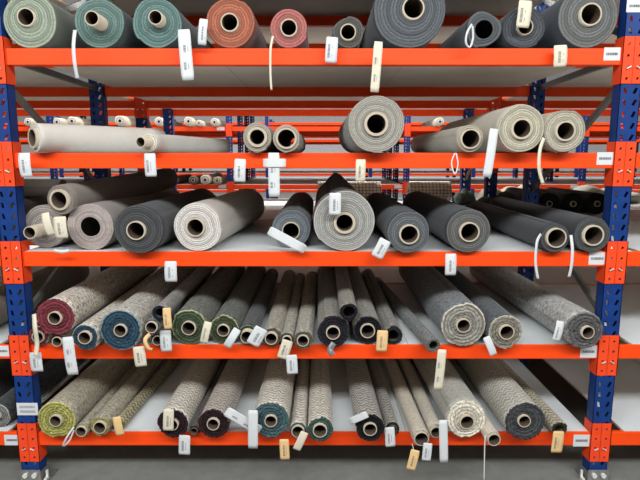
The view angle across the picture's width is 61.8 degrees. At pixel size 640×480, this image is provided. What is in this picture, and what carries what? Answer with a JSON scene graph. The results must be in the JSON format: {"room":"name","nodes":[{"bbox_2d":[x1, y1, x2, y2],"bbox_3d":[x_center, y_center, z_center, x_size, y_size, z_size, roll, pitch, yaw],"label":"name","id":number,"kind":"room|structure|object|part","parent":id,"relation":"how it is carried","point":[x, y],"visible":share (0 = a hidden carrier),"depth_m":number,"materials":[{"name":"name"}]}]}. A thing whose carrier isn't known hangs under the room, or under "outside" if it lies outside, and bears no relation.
{"room":"fabric warehouse","nodes":[
{"label":"fabric warehouse","id":0,"kind":"room"},
{"bbox_2d":[0,192,639,479],"bbox_3d":[0.000,-0.094,11.117,32.000,0.100,30.000,0,9,0],"label":"floor","id":1,"kind":"structure","parent":0,"point":[72,462],"depth_m":2.77,"materials":[{"name":"concrete"}]},
{"bbox_2d":[0,0,639,479],"bbox_3d":[-0.018,-0.214,3.015,8.513,2.620,1.285,0,9,0],"label":"rack","id":2,"kind":"object","parent":1,"relation":"on","point":[606,373],"visible":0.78,"depth_m":2.56,"materials":[{"name":"orange metal"}]},
{"bbox_2d":[0,196,47,240],"bbox_3d":[-1.651,-0.154,3.062,0.219,0.216,1.222,0,9,0],"label":"roll","id":3,"kind":"object","parent":2,"relation":"on","point":[30,202],"visible":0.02,"depth_m":2.92,"materials":[{"name":"black carpet"}]},
{"bbox_2d":[9,179,66,196],"bbox_3d":[-1.836,-0.285,2.926,0.922,0.099,0.100,1,9,5],"label":"roll","id":4,"kind":"object","parent":3,"relation":"on","point":[32,187],"visible":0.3,"depth_m":2.86,"materials":[{"name":"carpet"}]},
{"bbox_2d":[0,359,50,396],"bbox_3d":[-1.781,0.735,3.199,0.181,0.183,1.222,0,9,0],"label":"roll","id":5,"kind":"object","parent":2,"relation":"on","point":[6,378],"visible":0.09,"depth_m":2.92,"materials":[{"name":"carpet"}]},
{"bbox_3d":[-1.395,1.139,2.635,0.150,0.062,0.120,0,9,0],"label":"foot plate","id":6,"kind":"part","parent":2,"relation":"part of","materials":[{"name":"metal"}]},
{"bbox_2d":[0,359,82,426],"bbox_3d":[-1.575,0.765,3.204,0.124,0.123,1.222,0,9,0],"label":"roll","id":7,"kind":"object","parent":2,"relation":"on","point":[54,369],"visible":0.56,"depth_m":2.94,"materials":[{"name":"carpet"}]},
{"bbox_2d":[28,313,55,371],"bbox_3d":[-1.307,0.372,3.103,0.092,0.280,1.365,0,9,0],"label":"roll","id":8,"kind":"object","parent":2,"relation":"on","point":[37,337],"visible":0.41,"depth_m":2.47,"materials":[{"name":"carpet"}]},
{"bbox_2d":[0,266,88,323],"bbox_3d":[-1.699,0.300,3.132,0.185,0.186,1.222,0,9,0],"label":"roll","id":9,"kind":"object","parent":2,"relation":"on","point":[68,277],"visible":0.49,"depth_m":3.26,"materials":[{"name":"carpet"}]},
{"bbox_2d":[3,0,92,47],"bbox_3d":[-1.245,-1.041,2.934,0.230,0.232,1.322,0,9,0],"label":"roll","id":10,"kind":"object","parent":2,"relation":"on","point":[29,23],"visible":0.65,"depth_m":2.30,"materials":[{"name":"fabric"}]},
{"bbox_2d":[23,204,72,252],"bbox_3d":[-1.260,-0.136,2.992,0.278,0.203,1.264,0,9,0],"label":"roll","id":11,"kind":"object","parent":2,"relation":"on","point":[39,229],"visible":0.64,"depth_m":2.51,"materials":[{"name":"fabric"}]},
{"bbox_2d":[38,359,134,436],"bbox_3d":[-1.227,0.745,3.153,0.179,0.179,1.322,0,9,1],"label":"roll","id":12,"kind":"object","parent":2,"relation":"on","point":[66,410],"visible":0.8,"depth_m":2.64,"materials":[{"name":"carpet"}]},
{"bbox_2d":[18,123,165,176],"bbox_3d":[-1.052,-0.424,2.539,0.125,0.232,0.696,7,12,40],"label":"roll","id":13,"kind":"object","parent":2,"relation":"on","point":[42,137],"visible":0.86,"depth_m":2.42,"materials":[{"name":"fabric"}]},
{"bbox_2d":[62,363,137,446],"bbox_3d":[-1.148,0.817,3.152,0.109,0.090,1.365,0,9,0],"label":"roll","id":14,"kind":"object","parent":2,"relation":"on","point":[83,428],"visible":0.62,"depth_m":2.69,"materials":[{"name":"carpet"}]},
{"bbox_2d":[52,275,149,346],"bbox_3d":[-1.214,0.368,3.120,0.055,0.056,1.322,0,9,0],"label":"roll","id":15,"kind":"object","parent":2,"relation":"on","point":[57,340],"visible":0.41,"depth_m":2.53,"materials":[{"name":"cardboard"}]},
{"bbox_2d":[36,266,157,374],"bbox_3d":[-1.199,0.342,3.078,0.186,0.355,1.342,0,9,0],"label":"roll","id":16,"kind":"object","parent":15,"relation":"on","point":[57,315],"visible":0.93,"depth_m":2.56,"materials":[{"name":"carpet"}]},
{"bbox_2d":[72,0,150,78],"bbox_3d":[-0.947,-0.949,2.891,0.216,0.347,1.435,0,9,0],"label":"roll","id":17,"kind":"object","parent":2,"relation":"on","point":[99,23],"visible":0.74,"depth_m":2.30,"materials":[{"name":"fabric"}]},
{"bbox_2d":[72,267,163,349],"bbox_3d":[-1.066,0.343,3.068,0.117,0.121,1.322,0,9,0],"label":"roll","id":18,"kind":"object","parent":2,"relation":"on","point":[87,335],"visible":0.58,"depth_m":2.47,"materials":[{"name":"fabric"}]},
{"bbox_2d":[67,188,179,249],"bbox_3d":[-1.055,-0.159,3.102,0.215,0.214,1.303,0,9,0],"label":"roll","id":19,"kind":"object","parent":2,"relation":"on","point":[90,226],"visible":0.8,"depth_m":2.47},
{"bbox_2d":[47,168,177,238],"bbox_3d":[-1.085,-0.237,2.931,0.135,0.291,1.176,2,9,10],"label":"roll","id":20,"kind":"object","parent":19,"relation":"on","point":[63,199],"visible":0.9,"depth_m":2.63,"materials":[{"name":"fabric"}]},
{"bbox_2d":[90,359,163,435],"bbox_3d":[-1.001,0.776,3.160,0.168,0.114,1.339,0,9,0],"label":"roll","id":21,"kind":"object","parent":2,"relation":"on","point":[108,416],"visible":0.73,"depth_m":2.72,"materials":[{"name":"carpet"}]},
{"bbox_2d":[113,359,181,427],"bbox_3d":[-0.937,0.794,3.226,0.062,0.058,1.306,1,9,3],"label":"roll","id":22,"kind":"object","parent":2,"relation":"on","point":[126,415],"visible":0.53,"depth_m":2.90,"materials":[{"name":"beige carpet"}]},
{"bbox_2d":[100,266,199,366],"bbox_3d":[-0.889,0.344,3.058,0.213,0.260,1.339,0,9,0],"label":"roll","id":23,"kind":"object","parent":2,"relation":"on","point":[123,327],"visible":0.79,"depth_m":2.44,"materials":[{"name":"carpet"}]},
{"bbox_2d":[114,188,216,281],"bbox_3d":[-0.774,-0.084,3.013,0.279,0.341,1.342,0,9,0],"label":"roll","id":24,"kind":"object","parent":2,"relation":"on","point":[143,227],"visible":0.88,"depth_m":2.38,"materials":[{"name":"fabric"}]},
{"bbox_2d":[133,0,213,80],"bbox_3d":[-0.669,-0.955,2.919,0.270,0.351,1.378,0,9,0],"label":"roll","id":25,"kind":"object","parent":2,"relation":"on","point":[156,23],"visible":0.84,"depth_m":2.29,"materials":[{"name":"fabric"}]},
{"bbox_2d":[152,273,212,351],"bbox_3d":[-0.731,0.362,3.111,0.101,0.102,1.340,0,9,0],"label":"roll","id":26,"kind":"object","parent":2,"relation":"on","point":[162,337],"visible":0.55,"depth_m":2.46,"materials":[{"name":"carpet"}]},
{"bbox_2d":[143,268,214,351],"bbox_3d":[-0.760,0.331,3.048,0.064,0.138,1.357,0,9,0],"label":"roll","id":27,"kind":"object","parent":26,"relation":"on","point":[152,325],"visible":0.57,"depth_m":2.44,"materials":[{"name":"fabric"}]},
{"bbox_2d":[152,266,214,328],"bbox_3d":[-0.709,0.248,3.039,0.095,0.103,1.330,0,9,0],"label":"roll","id":28,"kind":"object","parent":27,"relation":"on","point":[163,310],"visible":0.82,"depth_m":2.63,"materials":[{"name":"carpet"}]},
{"bbox_2d":[136,133,230,176],"bbox_3d":[-0.641,-0.421,2.655,0.110,0.184,0.833,2,9,15],"label":"roll","id":29,"kind":"object","parent":2,"relation":"on","point":[156,143],"visible":0.98,"depth_m":2.45,"materials":[{"name":"fabric"}]},
{"bbox_2d":[157,359,221,437],"bbox_3d":[-0.687,0.757,3.145,0.147,0.157,1.338,0,9,1],"label":"roll","id":30,"kind":"object","parent":2,"relation":"on","point":[175,418],"visible":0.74,"depth_m":2.66,"materials":[{"name":"carpet"}]},
{"bbox_2d":[179,359,227,454],"bbox_3d":[-0.623,0.851,3.185,0.095,0.135,1.337,0,9,0],"label":"roll","id":31,"kind":"object","parent":2,"relation":"on","point":[184,440],"visible":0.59,"depth_m":2.57,"materials":[{"name":"carpet"}]},
{"bbox_2d":[172,266,244,344],"bbox_3d":[-0.593,0.311,3.117,0.197,0.169,1.366,0,9,0],"label":"roll","id":32,"kind":"object","parent":2,"relation":"on","point":[192,324],"visible":0.94,"depth_m":2.62,"materials":[{"name":"carpet"}]},
{"bbox_2d":[174,189,264,250],"bbox_3d":[-0.515,-0.143,2.978,0.224,0.222,1.142,1,9,4],"label":"roll","id":33,"kind":"object","parent":2,"relation":"on","point":[200,225],"visible":1,"depth_m":2.48,"materials":[{"name":"fabric"}]},
{"bbox_2d":[198,359,261,437],"bbox_3d":[-0.411,0.753,3.143,0.303,0.166,1.338,0,9,1],"label":"roll","id":34,"kind":"object","parent":2,"relation":"on","point":[215,419],"visible":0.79,"depth_m":2.62,"materials":[{"name":"carpet"}]},
{"bbox_2d":[198,0,268,47],"bbox_3d":[-0.397,-1.026,2.912,0.236,0.208,1.370,0,9,0],"label":"roll","id":35,"kind":"object","parent":2,"relation":"on","point":[229,23],"visible":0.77,"depth_m":2.30,"materials":[{"name":"fabric"}]},
{"bbox_2d":[210,266,265,348],"bbox_3d":[-0.442,0.325,3.123,0.157,0.147,1.378,0,9,0],"label":"roll","id":36,"kind":"object","parent":2,"relation":"on","point":[226,325],"visible":0.95,"depth_m":2.69,"materials":[{"name":"carpet"}]},
{"bbox_2d":[239,268,277,347],"bbox_3d":[-0.312,0.339,3.130,0.140,0.109,1.371,0,9,0],"label":"roll","id":37,"kind":"object","parent":2,"relation":"on","point":[251,332],"visible":0.99,"depth_m":2.74,"materials":[{"name":"carpet"}]},
{"bbox_2d":[234,122,283,181],"bbox_3d":[-0.291,-0.471,2.911,0.164,0.257,1.242,0,9,0],"label":"roll","id":38,"kind":"object","parent":2,"relation":"on","point":[257,137],"visible":0.8,"depth_m":2.32,"materials":[{"name":"fabric"}]},
{"bbox_2d":[248,359,294,448],"bbox_3d":[-0.235,0.764,3.135,0.189,0.210,1.349,0,9,0],"label":"roll","id":39,"kind":"object","parent":2,"relation":"on","point":[271,411],"visible":0.73,"depth_m":2.53,"materials":[{"name":"carpet"}]},
{"bbox_2d":[263,269,295,345],"bbox_3d":[-0.220,0.351,3.116,0.089,0.091,1.330,0,9,0],"label":"roll","id":40,"kind":"object","parent":2,"relation":"on","point":[274,325],"visible":0.94,"depth_m":2.79,"materials":[{"name":"carpet"}]},
{"bbox_2d":[263,125,305,196],"bbox_3d":[-0.167,-0.420,2.816,0.158,0.311,1.045,0,9,0],"label":"roll","id":41,"kind":"object","parent":2,"relation":"on","point":[283,135],"visible":0.98,"depth_m":2.32,"materials":[{"name":"carpet"}]},
{"bbox_2d":[269,9,308,89],"bbox_3d":[-0.135,-0.913,2.923,0.160,0.345,1.383,0,9,0],"label":"roll","id":42,"kind":"object","parent":2,"relation":"on","point":[288,27],"visible":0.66,"depth_m":2.30,"materials":[{"name":"fabric"}]},
{"bbox_2d":[267,192,313,252],"bbox_3d":[-0.140,-0.142,3.096,0.192,0.182,1.458,0,9,0],"label":"roll","id":43,"kind":"object","parent":2,"relation":"on","point":[291,228],"visible":1,"depth_m":2.52,"materials":[{"name":"fabric"}]},
{"bbox_2d":[277,273,304,359],"bbox_3d":[-0.150,0.392,3.121,0.076,0.123,1.337,0,9,1],"label":"roll","id":44,"kind":"object","parent":2,"relation":"on","point":[289,328],"visible":0.98,"depth_m":2.72,"materials":[{"name":"fabric"}]},
{"bbox_2d":[279,359,310,459],"bbox_3d":[-0.123,0.841,3.148,0.125,0.168,1.348,0,9,0],"label":"roll","id":45,"kind":"object","parent":2,"relation":"on","point":[300,403],"visible":0.74,"depth_m":2.69,"materials":[{"name":"carpet"}]},
{"bbox_2d":[286,271,317,373],"bbox_3d":[-0.082,0.413,3.079,0.120,0.191,1.348,0,9,1],"label":"roll","id":46,"kind":"object","parent":2,"relation":"on","point":[303,338],"visible":0.99,"depth_m":2.62,"materials":[{"name":"carpet"}]},
{"bbox_2d":[293,359,332,450],"bbox_3d":[-0.031,0.797,3.117,0.187,0.158,1.339,0,9,0],"label":"roll","id":47,"kind":"object","parent":2,"relation":"on","point":[320,415],"visible":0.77,"depth_m":2.62,"materials":[{"name":"carpet"}]},
{"bbox_2d":[317,266,349,356],"bbox_3d":[0.059,0.332,3.058,0.149,0.160,1.406,0,9,0],"label":"roll","id":48,"kind":"object","parent":2,"relation":"on","point":[333,331],"visible":0.84,"depth_m":2.54,"materials":[{"name":"fabric"}]},
{"bbox_2d":[334,266,356,320],"bbox_3d":[0.130,0.228,3.047,0.080,0.082,1.308,0,9,0],"label":"roll","id":49,"kind":"object","parent":48,"relation":"on","point":[347,304],"visible":0.81,"depth_m":2.60,"materials":[{"name":"grey carpet"}]},
{"bbox_2d":[325,16,362,62],"bbox_3d":[0.103,-0.954,2.924,0.166,0.203,1.369,0,9,0],"label":"roll","id":50,"kind":"object","parent":2,"relation":"on","point":[347,32],"visible":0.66,"depth_m":2.30,"materials":[{"name":"carpet"}]},
{"bbox_2d":[314,173,374,250],"bbox_3d":[0.109,-0.203,3.040,0.279,0.320,1.359,0,9,0],"label":"roll","id":51,"kind":"object","parent":2,"relation":"on","point":[344,220],"visible":1,"depth_m":2.43,"materials":[{"name":"fabric"}]},
{"bbox_2d":[344,359,383,440],"bbox_3d":[0.200,0.758,3.107,0.171,0.167,1.348,0,9,-1],"label":"roll","id":52,"kind":"object","parent":2,"relation":"on","point":[367,418],"visible":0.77,"depth_m":2.62,"materials":[{"name":"carpet"}]},
{"bbox_2d":[347,266,381,343],"bbox_3d":[0.219,0.323,3.145,0.135,0.138,1.322,0,9,0],"label":"roll","id":53,"kind":"object","parent":2,"relation":"on","point":[366,324],"visible":0.79,"depth_m":2.59,"materials":[{"name":"carpet"}]},
{"bbox_2d":[339,95,403,181],"bbox_3d":[0.240,-0.523,2.872,0.241,0.363,1.244,0,9,0],"label":"roll","id":54,"kind":"object","parent":2,"relation":"on","point":[375,123],"visible":0.98,"depth_m":2.29,"materials":[{"name":"fabric"}]},
{"bbox_2d":[361,268,401,351],"bbox_3d":[0.319,0.358,3.123,0.130,0.110,1.351,0,9,0],"label":"roll","id":55,"kind":"object","parent":2,"relation":"on","point":[390,333],"visible":0.88,"depth_m":2.69,"materials":[{"name":"fabric"}]},
{"bbox_2d":[366,359,398,446],"bbox_3d":[0.326,0.819,3.173,0.074,0.112,1.337,0,9,-1],"label":"roll","id":56,"kind":"object","parent":2,"relation":"on","point":[391,425],"visible":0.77,"depth_m":2.74,"materials":[{"name":"carpet"}]},
{"bbox_2d":[366,193,428,258],"bbox_3d":[0.358,-0.119,3.021,0.258,0.212,1.339,0,9,0],"label":"roll","id":57,"kind":"object","parent":2,"relation":"on","point":[405,229],"visible":0.97,"depth_m":2.40,"materials":[{"name":"fabric"}]},
{"bbox_2d":[359,0,445,91],"bbox_3d":[0.383,-0.974,2.896,0.344,0.503,1.423,0,9,0],"label":"roll","id":58,"kind":"object","parent":2,"relation":"on","point":[391,23],"visible":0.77,"depth_m":2.30,"materials":[{"name":"fabric"}]},
{"bbox_2d":[382,359,431,470],"bbox_3d":[0.433,0.859,3.086,0.115,0.186,1.343,0,9,-2],"label":"roll","id":59,"kind":"object","parent":2,"relation":"on","point":[419,433],"visible":0.81,"depth_m":2.60,"materials":[{"name":"fabric"}]},
{"bbox_2d":[375,277,445,389],"bbox_3d":[0.459,0.465,3.014,0.083,0.235,1.282,-1,9,-6],"label":"roll","id":60,"kind":"object","parent":2,"relation":"on","point":[432,344],"visible":0.92,"depth_m":2.54,"materials":[{"name":"grey carpet"}]},
{"bbox_2d":[398,359,447,462],"bbox_3d":[0.544,0.828,3.141,0.088,0.214,1.358,0,9,-1],"label":"roll","id":61,"kind":"object","parent":2,"relation":"on","point":[436,428],"visible":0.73,"depth_m":2.65,"materials":[{"name":"cardboard"}]},
{"bbox_2d":[398,266,484,345],"bbox_3d":[0.657,0.291,3.111,0.207,0.210,1.322,0,9,0],"label":"roll","id":62,"kind":"object","parent":2,"relation":"on","point":[460,321],"visible":0.94,"depth_m":2.57,"materials":[{"name":"carpet"}]},
{"bbox_2d":[402,191,489,274],"bbox_3d":[0.659,-0.090,3.027,0.210,0.291,1.361,0,9,0],"label":"roll","id":63,"kind":"object","parent":2,"relation":"on","point":[465,229],"visible":0.94,"depth_m":2.42,"materials":[{"name":"fabric"}]},
{"bbox_2d":[411,125,482,173],"bbox_3d":[0.636,-0.482,2.903,0.146,0.212,1.255,0,9,0],"label":"roll","id":64,"kind":"object","parent":2,"relation":"on","point":[468,138],"visible":0.98,"depth_m":2.48,"materials":[{"name":"fabric"}]},
{"bbox_2d":[412,359,484,436],"bbox_3d":[0.667,0.740,3.153,0.184,0.188,1.322,0,9,-2],"label":"roll","id":65,"kind":"object","parent":2,"relation":"on","point":[464,415],"visible":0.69,"depth_m":2.57,"materials":[{"name":"carpet"}]},
{"bbox_2d":[438,11,501,47],"bbox_3d":[0.692,-0.991,2.901,0.179,0.165,1.384,0,9,0],"label":"roll","id":66,"kind":"object","parent":2,"relation":"on","point":[482,28],"visible":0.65,"depth_m":2.31,"materials":[{"name":"grey fabric"}]},
{"bbox_2d":[448,359,500,479],"bbox_3d":[0.775,0.888,3.091,0.086,0.224,1.342,0,9,-1],"label":"roll","id":67,"kind":"object","parent":2,"relation":"on","point":[490,434],"visible":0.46,"depth_m":2.47,"materials":[{"name":"cardboard"}]},
{"bbox_2d":[434,266,522,355],"bbox_3d":[0.830,0.336,3.075,0.187,0.186,1.342,0,9,0],"label":"roll","id":68,"kind":"object","parent":2,"relation":"on","point":[502,329],"visible":0.72,"depth_m":2.49,"materials":[{"name":"fabric"}]},
{"bbox_2d":[440,104,543,176],"bbox_3d":[0.828,-0.515,2.875,0.261,0.309,1.239,0,9,0],"label":"roll","id":69,"kind":"object","parent":2,"relation":"on","point":[519,127],"visible":0.87,"depth_m":2.29,"materials":[{"name":"fabric"}]},
{"bbox_2d":[456,359,544,439],"bbox_3d":[0.946,0.745,3.130,0.188,0.186,1.322,0,9,-1],"label":"roll","id":70,"kind":"object","parent":2,"relation":"on","point":[515,410],"visible":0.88,"depth_m":2.60,"materials":[{"name":"carpet"}]},
{"bbox_2d":[486,0,544,47],"bbox_3d":[0.876,-1.015,2.916,0.184,0.185,1.366,0,9,0],"label":"roll","id":71,"kind":"object","parent":2,"relation":"on","point":[524,26],"visible":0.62,"depth_m":2.30,"materials":[{"name":"carpet"}]},
{"bbox_2d":[465,200,568,278],"bbox_3d":[1.031,-0.048,3.028,0.172,0.247,1.357,0,9,0],"label":"roll","id":72,"kind":"object","parent":2,"relation":"on","point":[549,236],"visible":0.88,"depth_m":2.58,"materials":[{"name":"fabric"}]},
{"bbox_2d":[496,359,566,452],"bbox_3d":[1.105,0.832,3.161,0.083,0.140,1.327,0,9,-2],"label":"roll","id":73,"kind":"object","parent":2,"relation":"on","point":[553,421],"visible":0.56,"depth_m":2.60,"materials":[{"name":"carpet"}]},
{"bbox_2d":[469,266,602,348],"bbox_3d":[1.145,0.306,3.120,0.244,0.178,1.437,0,9,-2],"label":"roll","id":74,"kind":"object","parent":2,"relation":"on","point":[581,328],"visible":0.93,"depth_m":2.69,"materials":[{"name":"carpet"}]},
{"bbox_2d":[487,196,609,276],"bbox_3d":[1.206,-0.067,3.034,0.195,0.266,1.357,0,9,0],"label":"roll","id":75,"kind":"object","parent":2,"relation":"on","point":[587,233],"visible":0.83,"depth_m":2.46,"materials":[{"name":"carpet"}]},
{"bbox_2d":[514,110,584,184],"bbox_3d":[1.031,-0.487,2.881,0.219,0.315,1.257,0,9,0],"label":"roll","id":76,"kind":"object","parent":2,"relation":"on","point":[564,130],"visible":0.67,"depth_m":2.30,"materials":[{"name":"fabric"}]},
{"bbox_2d":[531,0,617,66],"bbox_3d":[1.132,-1.006,2.916,0.288,0.340,1.368,0,9,0],"label":"roll","id":77,"kind":"object","parent":2,"relation":"on","point":[568,23],"visible":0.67,"depth_m":2.30,"materials":[{"name":"fabric"}]},
{"bbox_3d":[1.343,1.139,2.635,0.143,0.062,0.120,0,9,0],"label":"foot plate","id":78,"kind":"part","parent":2,"relation":"part of","materials":[{"name":"metal"}]},
{"bbox_2d":[0,27,639,343],"bbox_3d":[-0.017,-0.439,4.465,8.543,2.620,1.640,0,9,0],"label":"rack","id":79,"kind":"object","parent":1,"relation":"on","point":[141,108],"visible":0.16,"depth_m":4.35,"materials":[{"name":"orange metal"}]},
{"bbox_2d":[318,181,380,198],"bbox_3d":[0.277,-0.463,5.118,0.597,0.197,0.194,0,9,0],"label":"roll","id":80,"kind":"object","parent":79,"relation":"on","point":[366,188],"visible":0.3,"depth_m":5.03,"materials":[{"name":"fabric"}]},
{"bbox_2d":[407,181,451,200],"bbox_3d":[1.039,-0.464,5.118,0.396,0.198,0.196,0,9,0],"label":"roll","id":81,"kind":"object","parent":79,"relation":"on","point":[441,189],"visible":0.64,"depth_m":5.03,"materials":[{"name":"fabric"}]},
{"bbox_2d":[452,188,475,203],"bbox_3d":[1.319,-0.401,4.897,0.202,0.140,0.280,0,9,0],"label":"roll","id":82,"kind":"object","parent":79,"relation":"on","point":[465,196],"visible":0.82,"depth_m":4.79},
{"bbox_2d":[477,183,529,199],"bbox_3d":[1.818,-0.448,5.071,0.636,0.179,0.366,0,9,0],"label":"folded fabric","id":83,"kind":"object","parent":79,"relation":"on","point":[481,193],"visible":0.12,"depth_m":5.06,"materials":[{"name":"beige fabric"}]},
{"bbox_2d":[477,191,544,205],"bbox_3d":[1.452,-0.290,4.104,0.544,0.164,0.323,0,9,0],"label":"folded fabric","id":84,"kind":"object","parent":79,"relation":"on","point":[518,196],"visible":0.17,"depth_m":4.02,"materials":[{"name":"black fabric"}]},
{"bbox_2d":[505,187,559,208],"bbox_3d":[1.716,-0.334,4.401,0.159,0.162,0.820,0,9,0],"label":"roll","id":85,"kind":"object","parent":79,"relation":"on","point":[551,200],"visible":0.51,"depth_m":4.00,"materials":[{"name":"fabric"}]},
{"bbox_2d":[528,188,582,212],"bbox_3d":[1.892,-0.333,4.401,0.163,0.160,0.820,0,9,0],"label":"roll","id":86,"kind":"object","parent":79,"relation":"on","point":[572,202],"visible":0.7,"depth_m":4.01,"materials":[{"name":"carpet"}]},
{"bbox_2d":[546,187,603,213],"bbox_3d":[2.074,-0.334,4.401,0.159,0.162,0.820,0,9,0],"label":"roll","id":87,"kind":"object","parent":79,"relation":"on","point":[593,202],"visible":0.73,"depth_m":4.01,"materials":[{"name":"carpet"}]},
{"bbox_2d":[572,185,639,202],"bbox_3d":[2.597,-0.439,5.073,0.883,0.161,0.366,0,9,0],"label":"folded fabric","id":88,"kind":"object","parent":79,"relation":"on","point":[635,197],"visible":0.18,"depth_m":4.95,"materials":[{"name":"beige fabric"}]},
{"bbox_2d":[3,97,639,244],"bbox_3d":[-0.028,-1.266,9.799,13.865,2.620,2.965,0,9,0],"label":"rack","id":89,"kind":"object","parent":1,"relation":"on","point":[389,183],"visible":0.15,"depth_m":8.73,"materials":[{"name":"orange metal"}]},
{"bbox_2d":[24,118,50,125],"bbox_3d":[-4.434,-1.882,8.714,0.119,0.123,1.220,0,9,0],"label":"roll","id":90,"kind":"object","parent":89,"relation":"on","point":[28,121],"visible":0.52,"depth_m":8.13,"materials":[{"name":"beige fabric"}]},
{"bbox_2d":[53,118,67,123],"bbox_3d":[-3.991,-1.885,8.714,0.124,0.128,1.220,0,9,0],"label":"roll","id":91,"kind":"object","parent":89,"relation":"on","point":[56,120],"visible":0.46,"depth_m":8.13,"materials":[{"name":"beige fabric"}]},
{"bbox_2d":[67,117,101,124],"bbox_3d":[-3.762,-1.892,8.713,0.148,0.143,1.220,0,9,0],"label":"roll","id":92,"kind":"object","parent":89,"relation":"on","point":[71,120],"visible":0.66,"depth_m":8.21,"materials":[{"name":"beige fabric"}]},
{"bbox_2d":[115,116,144,126],"bbox_3d":[-3.036,-1.901,8.712,0.165,0.161,1.220,0,9,0],"label":"roll","id":93,"kind":"object","parent":89,"relation":"on","point":[123,121],"visible":0.69,"depth_m":8.19,"materials":[{"name":"beige fabric"}]},
{"bbox_2d":[155,117,182,126],"bbox_3d":[-2.446,-1.888,8.714,0.130,0.134,1.220,0,9,0],"label":"roll","id":94,"kind":"object","parent":89,"relation":"on","point":[158,121],"visible":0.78,"depth_m":8.15,"materials":[{"name":"white carpet"}]},
{"bbox_2d":[177,174,191,183],"bbox_3d":[-2.294,-1.008,8.850,0.134,0.131,1.120,0,9,0],"label":"roll","id":95,"kind":"object","parent":89,"relation":"on","point":[181,178],"visible":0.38,"depth_m":8.80,"materials":[{"name":"fabric"}]},
{"bbox_2d":[184,117,199,126],"bbox_3d":[-1.998,-1.890,8.713,0.136,0.139,1.220,0,9,0],"label":"roll","id":96,"kind":"object","parent":89,"relation":"on","point":[188,121],"visible":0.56,"depth_m":8.13,"materials":[{"name":"beige fabric"}]},
{"bbox_2d":[189,174,205,184],"bbox_3d":[-1.972,-1.010,8.850,0.131,0.135,1.120,0,9,0],"label":"roll","id":97,"kind":"object","parent":89,"relation":"on","point":[193,180],"visible":0.71,"depth_m":8.32,"materials":[{"name":"fabric"}]},
{"bbox_2d":[196,120,214,126],"bbox_3d":[-1.837,-1.868,8.717,0.091,0.094,1.220,0,9,0],"label":"roll","id":98,"kind":"object","parent":89,"relation":"on","point":[200,123],"visible":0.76,"depth_m":8.24,"materials":[{"name":"beige fabric"}]},
{"bbox_2d":[200,173,221,184],"bbox_3d":[-1.782,-1.019,8.848,0.150,0.154,1.120,0,9,0],"label":"roll","id":99,"kind":"object","parent":89,"relation":"on","point":[206,179],"visible":0.85,"depth_m":8.33,"materials":[{"name":"beige fabric"}]},
{"bbox_2d":[211,118,225,126],"bbox_3d":[-1.600,-1.882,8.714,0.120,0.123,1.220,0,9,0],"label":"roll","id":100,"kind":"object","parent":89,"relation":"on","point":[215,122],"visible":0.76,"depth_m":8.16,"materials":[{"name":"beige fabric"}]},
{"bbox_2d":[213,175,231,184],"bbox_3d":[-1.600,-1.004,8.851,0.121,0.124,1.120,0,9,0],"label":"roll","id":101,"kind":"object","parent":89,"relation":"on","point":[218,180],"visible":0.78,"depth_m":8.37,"materials":[{"name":"beige fabric"}]},
{"bbox_2d":[421,118,443,126],"bbox_3d":[1.820,-1.886,8.714,0.126,0.130,1.220,0,9,0],"label":"roll","id":102,"kind":"object","parent":89,"relation":"on","point":[437,122],"visible":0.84,"depth_m":8.29,"materials":[{"name":"beige fabric"}]},
{"bbox_2d":[4,116,639,198],"bbox_3d":[-0.028,-2.185,15.731,19.375,2.620,2.960,0,9,0],"label":"rack","id":103,"kind":"object","parent":1,"relation":"on","point":[268,122],"visible":0.09,"depth_m":14.31,"materials":[{"name":"orange metal"}]},
{"bbox_2d":[2,68,639,177],"bbox_3d":[0.000,-5.915,25.495,32.000,7.000,0.200,0,9,0],"label":"rack","id":104,"kind":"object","parent":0,"point":[25,148],"depth_m":25.63,"materials":[{"name":"orange metal"}]}
]}

